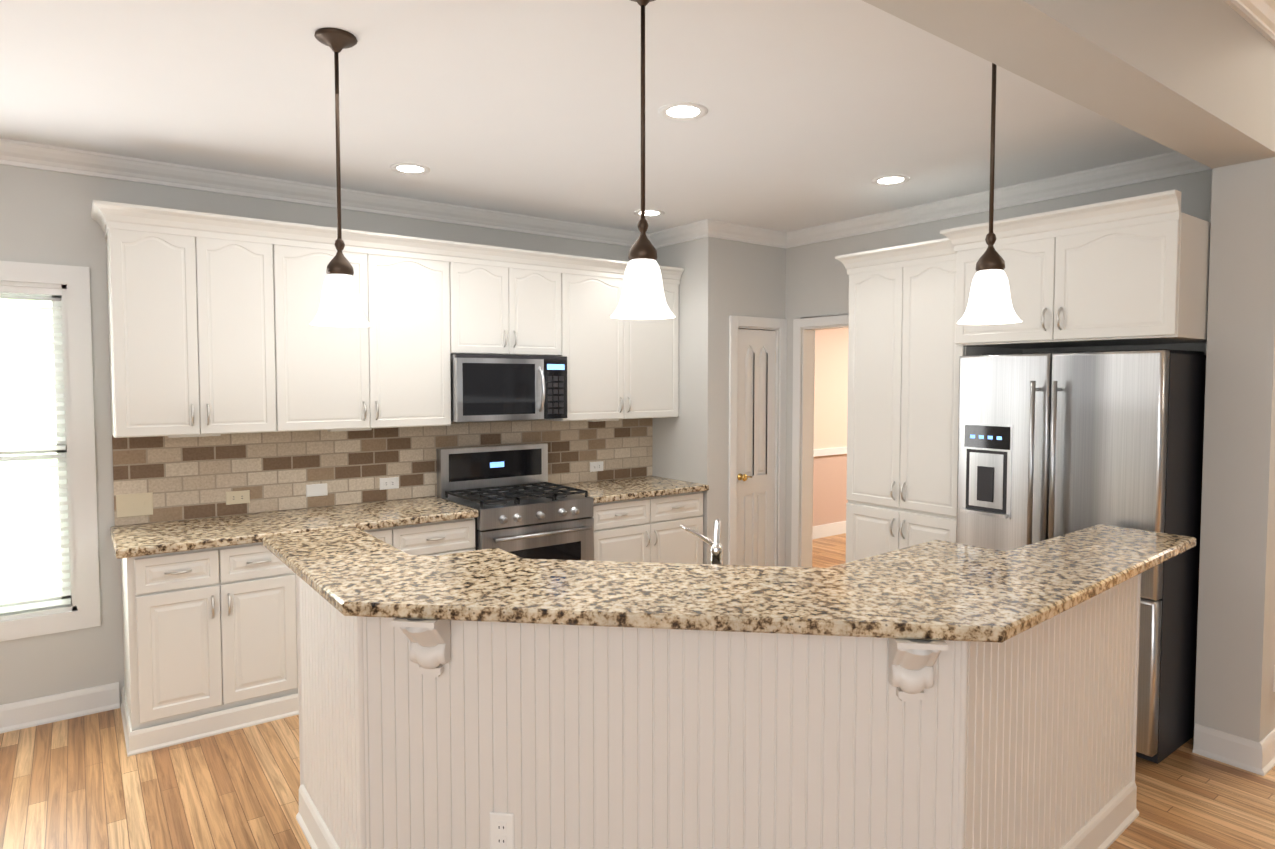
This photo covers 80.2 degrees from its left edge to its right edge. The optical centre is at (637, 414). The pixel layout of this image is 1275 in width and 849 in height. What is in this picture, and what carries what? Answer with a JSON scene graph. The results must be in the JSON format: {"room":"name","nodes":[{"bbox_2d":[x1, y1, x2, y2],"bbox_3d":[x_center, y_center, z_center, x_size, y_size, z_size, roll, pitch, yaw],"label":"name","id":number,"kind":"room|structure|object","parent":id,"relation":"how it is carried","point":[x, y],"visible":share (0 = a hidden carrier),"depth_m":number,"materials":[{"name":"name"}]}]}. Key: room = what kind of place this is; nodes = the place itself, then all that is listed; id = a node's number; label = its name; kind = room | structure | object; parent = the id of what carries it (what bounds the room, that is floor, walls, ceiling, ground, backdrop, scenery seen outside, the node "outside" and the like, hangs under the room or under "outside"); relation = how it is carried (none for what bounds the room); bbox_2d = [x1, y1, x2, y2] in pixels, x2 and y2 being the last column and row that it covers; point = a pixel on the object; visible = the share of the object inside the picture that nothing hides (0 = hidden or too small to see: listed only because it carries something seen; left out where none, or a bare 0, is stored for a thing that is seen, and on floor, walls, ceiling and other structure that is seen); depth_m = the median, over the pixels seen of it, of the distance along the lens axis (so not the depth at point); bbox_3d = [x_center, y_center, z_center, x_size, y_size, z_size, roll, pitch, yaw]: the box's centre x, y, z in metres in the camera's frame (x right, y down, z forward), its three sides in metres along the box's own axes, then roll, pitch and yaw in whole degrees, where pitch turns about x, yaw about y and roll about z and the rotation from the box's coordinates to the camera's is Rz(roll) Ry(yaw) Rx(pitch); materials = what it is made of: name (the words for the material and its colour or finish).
{"room":"kitchen","nodes":[
{"label":"kitchen","id":0,"kind":"room"},
{"bbox_2d":[0,164,630,704],"bbox_3d":[-3.673,0.140,3.061,11.120,2.730,0.150,-2,3,-37],"label":"wall","id":1,"kind":"structure","parent":0,"point":[44,216],"depth_m":3.73,"materials":[{"name":"grey paint"}]},
{"bbox_2d":[0,261,100,641],"bbox_3d":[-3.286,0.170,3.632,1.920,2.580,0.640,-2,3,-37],"label":"window","id":2,"kind":"structure","parent":1,"relation":"in","point":[49,570],"depth_m":3.66,"materials":[{"name":"white"}]},
{"bbox_2d":[0,682,119,733],"bbox_3d":[-5.141,1.494,1.916,6.328,0.125,0.026,-2,3,-37],"label":"baseboard","id":3,"kind":"structure","parent":1,"relation":"attached to","point":[14,716],"depth_m":3.66,"materials":[{"name":"white wood"}]},
{"bbox_2d":[103,216,282,437],"bbox_3d":[-2.233,-0.398,3.810,0.690,0.990,0.328,-2,3,-37],"label":"upper cabinet","id":4,"kind":"object","parent":1,"relation":"attached to","point":[213,331],"depth_m":3.66,"materials":[{"name":"white wood"}]},
{"bbox_2d":[0,138,647,246],"bbox_3d":[-3.763,-1.165,2.790,9.720,0.098,0.083,-2,3,-37],"label":"crown molding","id":5,"kind":"structure","parent":1,"relation":"attached to","point":[118,167],"depth_m":4.13,"materials":[{"name":"white wood"}]},
{"bbox_2d":[279,236,454,431],"bbox_3d":[-1.575,-0.420,4.299,0.950,0.990,0.328,-2,3,-37],"label":"upper cabinet","id":6,"kind":"object","parent":1,"relation":"attached to","point":[394,371],"depth_m":4.17,"materials":[{"name":"white wood"}]},
{"bbox_2d":[112,418,652,525],"bbox_3d":[-1.247,0.285,4.773,3.387,0.458,0.010,-2,3,-37],"label":"backsplash","id":7,"kind":"structure","parent":1,"relation":"attached to","point":[183,478],"depth_m":4.37,"materials":[{"name":"tile"}]},
{"bbox_2d":[116,492,152,517],"bbox_3d":[-2.530,0.458,3.810,0.155,0.115,0.012,-2,3,-37],"label":"switch plate","id":8,"kind":"object","parent":7,"relation":"attached to","point":[135,504],"visible":1,"depth_m":3.81,"materials":[{"name":"beige plastic"}]},
{"bbox_2d":[226,490,249,504],"bbox_3d":[-2.159,0.450,4.089,0.115,0.070,0.008,-2,3,-37],"label":"electrical outlet","id":9,"kind":"object","parent":7,"relation":"attached to","point":[237,497],"visible":1,"depth_m":4.09,"materials":[{"name":"beige plastic"}]},
{"bbox_2d":[306,483,327,496],"bbox_3d":[-1.834,0.435,4.332,0.115,0.070,0.005,-2,3,-37],"label":"electrical outlet","id":10,"kind":"object","parent":7,"relation":"attached to","point":[312,490],"visible":1,"depth_m":4.33,"materials":[{"name":"white plastic"}]},
{"bbox_2d":[379,477,398,489],"bbox_3d":[-1.501,0.419,4.578,0.115,0.070,0.008,-2,3,-37],"label":"electrical outlet","id":11,"kind":"object","parent":7,"relation":"attached to","point":[390,483],"visible":1,"depth_m":4.58,"materials":[{"name":"white plastic"}]},
{"bbox_2d":[590,461,602,471],"bbox_3d":[-0.294,0.379,5.476,0.115,0.070,0.008,-2,3,-37],"label":"electrical outlet","id":12,"kind":"object","parent":7,"relation":"attached to","point":[596,466],"visible":1,"depth_m":5.47,"materials":[{"name":"white plastic"}]},
{"bbox_2d":[455,256,566,420],"bbox_3d":[-0.890,-0.442,4.809,0.760,0.990,0.328,-2,3,-37],"label":"upper cabinet","id":13,"kind":"object","parent":1,"relation":"attached to","point":[503,307],"depth_m":4.67,"materials":[{"name":"white wood"}]},
{"bbox_2d":[450,354,566,421],"bbox_3d":[-0.852,-0.168,4.770,0.750,0.395,0.454,-2,3,-37],"label":"microwave","id":14,"kind":"object","parent":13,"relation":"attached to","point":[497,387],"visible":1,"depth_m":4.61,"materials":[{"name":"silver metal"}]},
{"bbox_2d":[567,268,679,421],"bbox_3d":[-0.190,-0.465,5.330,0.984,0.990,0.328,-2,3,-37],"label":"upper cabinet","id":15,"kind":"object","parent":1,"relation":"attached to","point":[617,369],"depth_m":5.15,"materials":[{"name":"white wood"}]},
{"bbox_2d":[0,0,1174,232],"bbox_3d":[-2.657,-1.214,1.637,11.120,0.100,3.550,-2,3,-37],"label":"ceiling","id":16,"kind":"structure","parent":0,"point":[820,112],"depth_m":2.98,"materials":[{"name":"white paint"}]},
{"bbox_2d":[310,28,370,326],"bbox_3d":[-0.956,-0.743,2.421,0.184,0.910,0.184,-2,3,-37],"label":"pendant light","id":17,"kind":"object","parent":16,"relation":"hanging from","point":[340,305],"visible":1,"depth_m":2.40,"materials":[{"name":"white glass"}]},
{"bbox_2d":[390,163,429,174],"bbox_3d":[-1.167,-1.258,3.888,0.200,0.008,0.200,-2,3,-37],"label":"recessed light","id":18,"kind":"object","parent":16,"relation":"in","point":[411,168],"visible":1,"depth_m":3.88,"materials":[{"name":"white"}]},
{"bbox_2d":[611,0,674,319],"bbox_3d":[0.015,-0.730,2.122,0.184,0.910,0.184,-2,3,-37],"label":"pendant light","id":19,"kind":"object","parent":16,"relation":"hanging from","point":[642,296],"visible":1,"depth_m":2.10,"materials":[{"name":"white glass"}]},
{"bbox_2d":[634,209,664,216],"bbox_3d":[0.076,-1.303,4.913,0.200,0.008,0.200,-2,3,-37],"label":"recessed light","id":20,"kind":"object","parent":16,"relation":"in","point":[651,212],"visible":0.83,"depth_m":4.90,"materials":[{"name":"white"}]},
{"bbox_2d":[659,102,707,120],"bbox_3d":[0.184,-1.222,3.063,0.200,0.008,0.200,-2,3,-37],"label":"recessed light","id":21,"kind":"object","parent":16,"relation":"in","point":[682,111],"visible":1,"depth_m":3.06,"materials":[{"name":"white"}]},
{"bbox_2d":[871,175,909,184],"bbox_3d":[1.374,-1.268,4.110,0.200,0.008,0.200,-2,3,-37],"label":"recessed light","id":22,"kind":"object","parent":16,"relation":"in","point":[891,180],"visible":0.98,"depth_m":4.10,"materials":[{"name":"white"}]},
{"bbox_2d":[957,63,1021,324],"bbox_3d":[1.088,-0.738,2.322,0.184,0.910,0.184,-2,3,-37],"label":"pendant light","id":23,"kind":"object","parent":16,"relation":"hanging from","point":[989,302],"visible":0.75,"depth_m":2.30,"materials":[{"name":"white glass"}]},
{"bbox_2d":[0,533,1274,848],"bbox_3d":[1.623,1.551,2.609,19.000,0.050,13.000,-2,3,-37],"label":"floor","id":24,"kind":"structure","parent":0,"point":[86,781],"depth_m":3.01,"materials":[{"name":"brown wood"}]},
{"bbox_2d":[120,544,298,756],"bbox_3d":[-2.134,1.038,3.753,0.706,0.876,0.637,-2,3,-37],"label":"base cabinet","id":25,"kind":"object","parent":24,"relation":"on","point":[209,612],"depth_m":3.50,"materials":[{"name":"white wood"}]},
{"bbox_2d":[110,496,477,559],"bbox_3d":[-1.758,0.569,4.004,1.675,0.040,0.652,-2,3,-37],"label":"countertop","id":26,"kind":"structure","parent":25,"relation":"on","point":[158,538],"depth_m":3.85,"materials":[{"name":"beige stone"}]},
{"bbox_2d":[366,520,474,555],"bbox_3d":[-1.471,1.017,4.247,0.948,0.876,0.637,-2,3,-37],"label":"base cabinet","id":27,"kind":"object","parent":24,"relation":"on","point":[451,536],"depth_m":4.12,"materials":[{"name":"white wood"}]},
{"bbox_2d":[436,443,593,560],"bbox_3d":[-0.743,0.816,4.700,0.756,1.195,0.701,-2,3,-37],"label":"stove","id":28,"kind":"object","parent":24,"relation":"on","point":[518,501],"visible":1,"depth_m":4.63,"materials":[{"name":"silver metal"}]},
{"bbox_2d":[552,476,708,563],"bbox_3d":[-0.083,0.952,5.269,0.962,0.915,0.652,-2,3,-37],"label":"base cabinet","id":29,"kind":"object","parent":24,"relation":"on","point":[640,519],"visible":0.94,"depth_m":5.05,"materials":[{"name":"white wood"}]},
{"bbox_2d":[296,576,1140,848],"bbox_3d":[0.335,1.022,2.800,2.571,0.990,1.981,-2,3,-37],"label":"kitchen island","id":30,"kind":"object","parent":24,"relation":"on","point":[936,694],"depth_m":2.19,"materials":[{"name":"wood"}]},
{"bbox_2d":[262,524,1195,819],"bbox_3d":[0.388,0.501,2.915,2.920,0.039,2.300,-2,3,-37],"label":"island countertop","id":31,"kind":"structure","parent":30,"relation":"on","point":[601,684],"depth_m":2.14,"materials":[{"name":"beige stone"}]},
{"bbox_2d":[680,519,722,564],"bbox_3d":[0.253,0.495,2.721,0.248,0.220,0.167,-2,3,-37],"label":"faucet","id":32,"kind":"object","parent":31,"relation":"on","point":[716,549],"visible":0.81,"depth_m":2.66,"materials":[{"name":"silver metal"}]},
{"bbox_2d":[835,190,1210,562],"bbox_3d":[1.930,0.261,4.017,0.753,2.405,1.763,-2,3,-37],"label":"cabinet","id":33,"kind":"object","parent":24,"relation":"on","point":[1128,271],"depth_m":3.98,"materials":[{"name":"white wood"}]},
{"bbox_2d":[956,349,1205,763],"bbox_3d":[2.142,0.586,3.687,0.770,1.765,0.895,-2,3,-37],"label":"fridge","id":34,"kind":"object","parent":24,"relation":"on","point":[1053,444],"visible":0.58,"depth_m":3.35,"materials":[{"name":"silver metal"}]},
{"bbox_2d":[652,237,785,564],"bbox_3d":[0.612,0.022,5.760,0.780,2.730,0.635,-2,3,-37],"label":"wall","id":35,"kind":"structure","parent":0,"point":[722,281],"depth_m":5.38,"materials":[{"name":"grey paint"}]},
{"bbox_2d":[648,222,700,248],"bbox_3d":[0.288,-1.280,5.415,0.083,0.098,0.510,-2,3,-37],"label":"crown molding","id":36,"kind":"structure","parent":35,"relation":"attached to","point":[687,232],"depth_m":5.44,"materials":[{"name":"white wood"}]},
{"bbox_2d":[696,219,787,247],"bbox_3d":[0.757,-1.278,5.363,0.773,0.098,0.083,-2,3,-37],"label":"crown molding","id":37,"kind":"structure","parent":35,"relation":"attached to","point":[707,227],"depth_m":5.33,"materials":[{"name":"white wood"}]},
{"bbox_2d":[737,329,775,565],"bbox_3d":[0.884,0.383,5.586,0.420,2.000,0.096,-2,3,-37],"label":"pantry door","id":38,"kind":"structure","parent":35,"relation":"in","point":[756,442],"depth_m":5.60,"materials":[{"name":"white wood"}]},
{"bbox_2d":[813,328,847,525],"bbox_3d":[2.835,-0.105,8.632,5.980,2.730,0.120,-2,3,-37],"label":"wall","id":39,"kind":"structure","parent":0,"point":[830,501],"depth_m":7.94,"materials":[{"name":"paint"}]},
{"bbox_2d":[812,447,846,538],"bbox_3d":[2.846,0.798,8.590,5.860,0.930,0.025,-2,3,-37],"label":"trim","id":40,"kind":"structure","parent":39,"relation":"attached to","point":[827,530],"depth_m":7.97,"materials":[{"name":"white wood"}]},
{"bbox_2d":[785,170,1211,566],"bbox_3d":[1.754,0.056,4.981,0.120,2.730,3.550,-2,3,-37],"label":"wall","id":41,"kind":"structure","parent":0,"point":[817,280],"depth_m":5.09,"materials":[{"name":"grey paint"}]},
{"bbox_2d":[728,313,848,566],"bbox_3d":[1.211,0.359,5.255,0.720,2.108,1.115,-2,3,-37],"label":"door frame","id":42,"kind":"structure","parent":41,"relation":"attached to","point":[804,328],"depth_m":5.63,"materials":[{"name":"white wood"}]},
{"bbox_2d":[784,151,1211,247],"bbox_3d":[1.906,-1.242,4.548,0.083,0.098,2.765,-2,3,-37],"label":"crown molding","id":43,"kind":"structure","parent":41,"relation":"attached to","point":[1171,164],"depth_m":4.25,"materials":[{"name":"white wood"}]},
{"bbox_2d":[862,0,1274,168],"bbox_3d":[-1.504,-1.218,0.138,11.180,0.600,0.230,-2,3,-37],"label":"beam","id":44,"kind":"structure","parent":0,"point":[1193,79],"depth_m":2.36,"materials":[{"name":"white paint"}]},
{"bbox_2d":[1193,157,1274,746],"bbox_3d":[2.758,0.216,3.379,0.550,2.550,0.230,-2,3,-37],"label":"wall","id":45,"kind":"structure","parent":0,"point":[1235,664],"depth_m":3.21,"materials":[{"name":"grey paint"}]},
{"bbox_2d":[1248,729,1274,775],"bbox_3d":[2.824,1.432,3.321,0.576,0.125,0.026,-2,3,-37],"label":"baseboard","id":46,"kind":"structure","parent":45,"relation":"attached to","point":[1261,755],"depth_m":3.18,"materials":[{"name":"white wood"}]},
{"bbox_2d":[1273,665,1274,691],"bbox_3d":[2.783,1.139,3.269,0.070,0.115,0.040,-2,3,-37],"label":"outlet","id":47,"kind":"object","parent":45,"relation":"attached to","point":[1274,680],"visible":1,"depth_m":3.25,"materials":[{"name":"white plastic"}]},
{"bbox_3d":[0.234,-1.344,-2.690,10.600,0.100,6.370,-2,3,-37],"label":"ceiling","id":48,"kind":"structure","parent":0,"visible":0},
{"bbox_2d":[1223,0,1274,45],"bbox_3d":[-0.448,-1.395,0.722,7.580,0.098,0.083,-2,3,-37],"label":"crown molding","id":49,"kind":"structure","parent":48,"relation":"attached to","point":[1258,15],"depth_m":2.76,"materials":[{"name":"white wood"}]}
]}

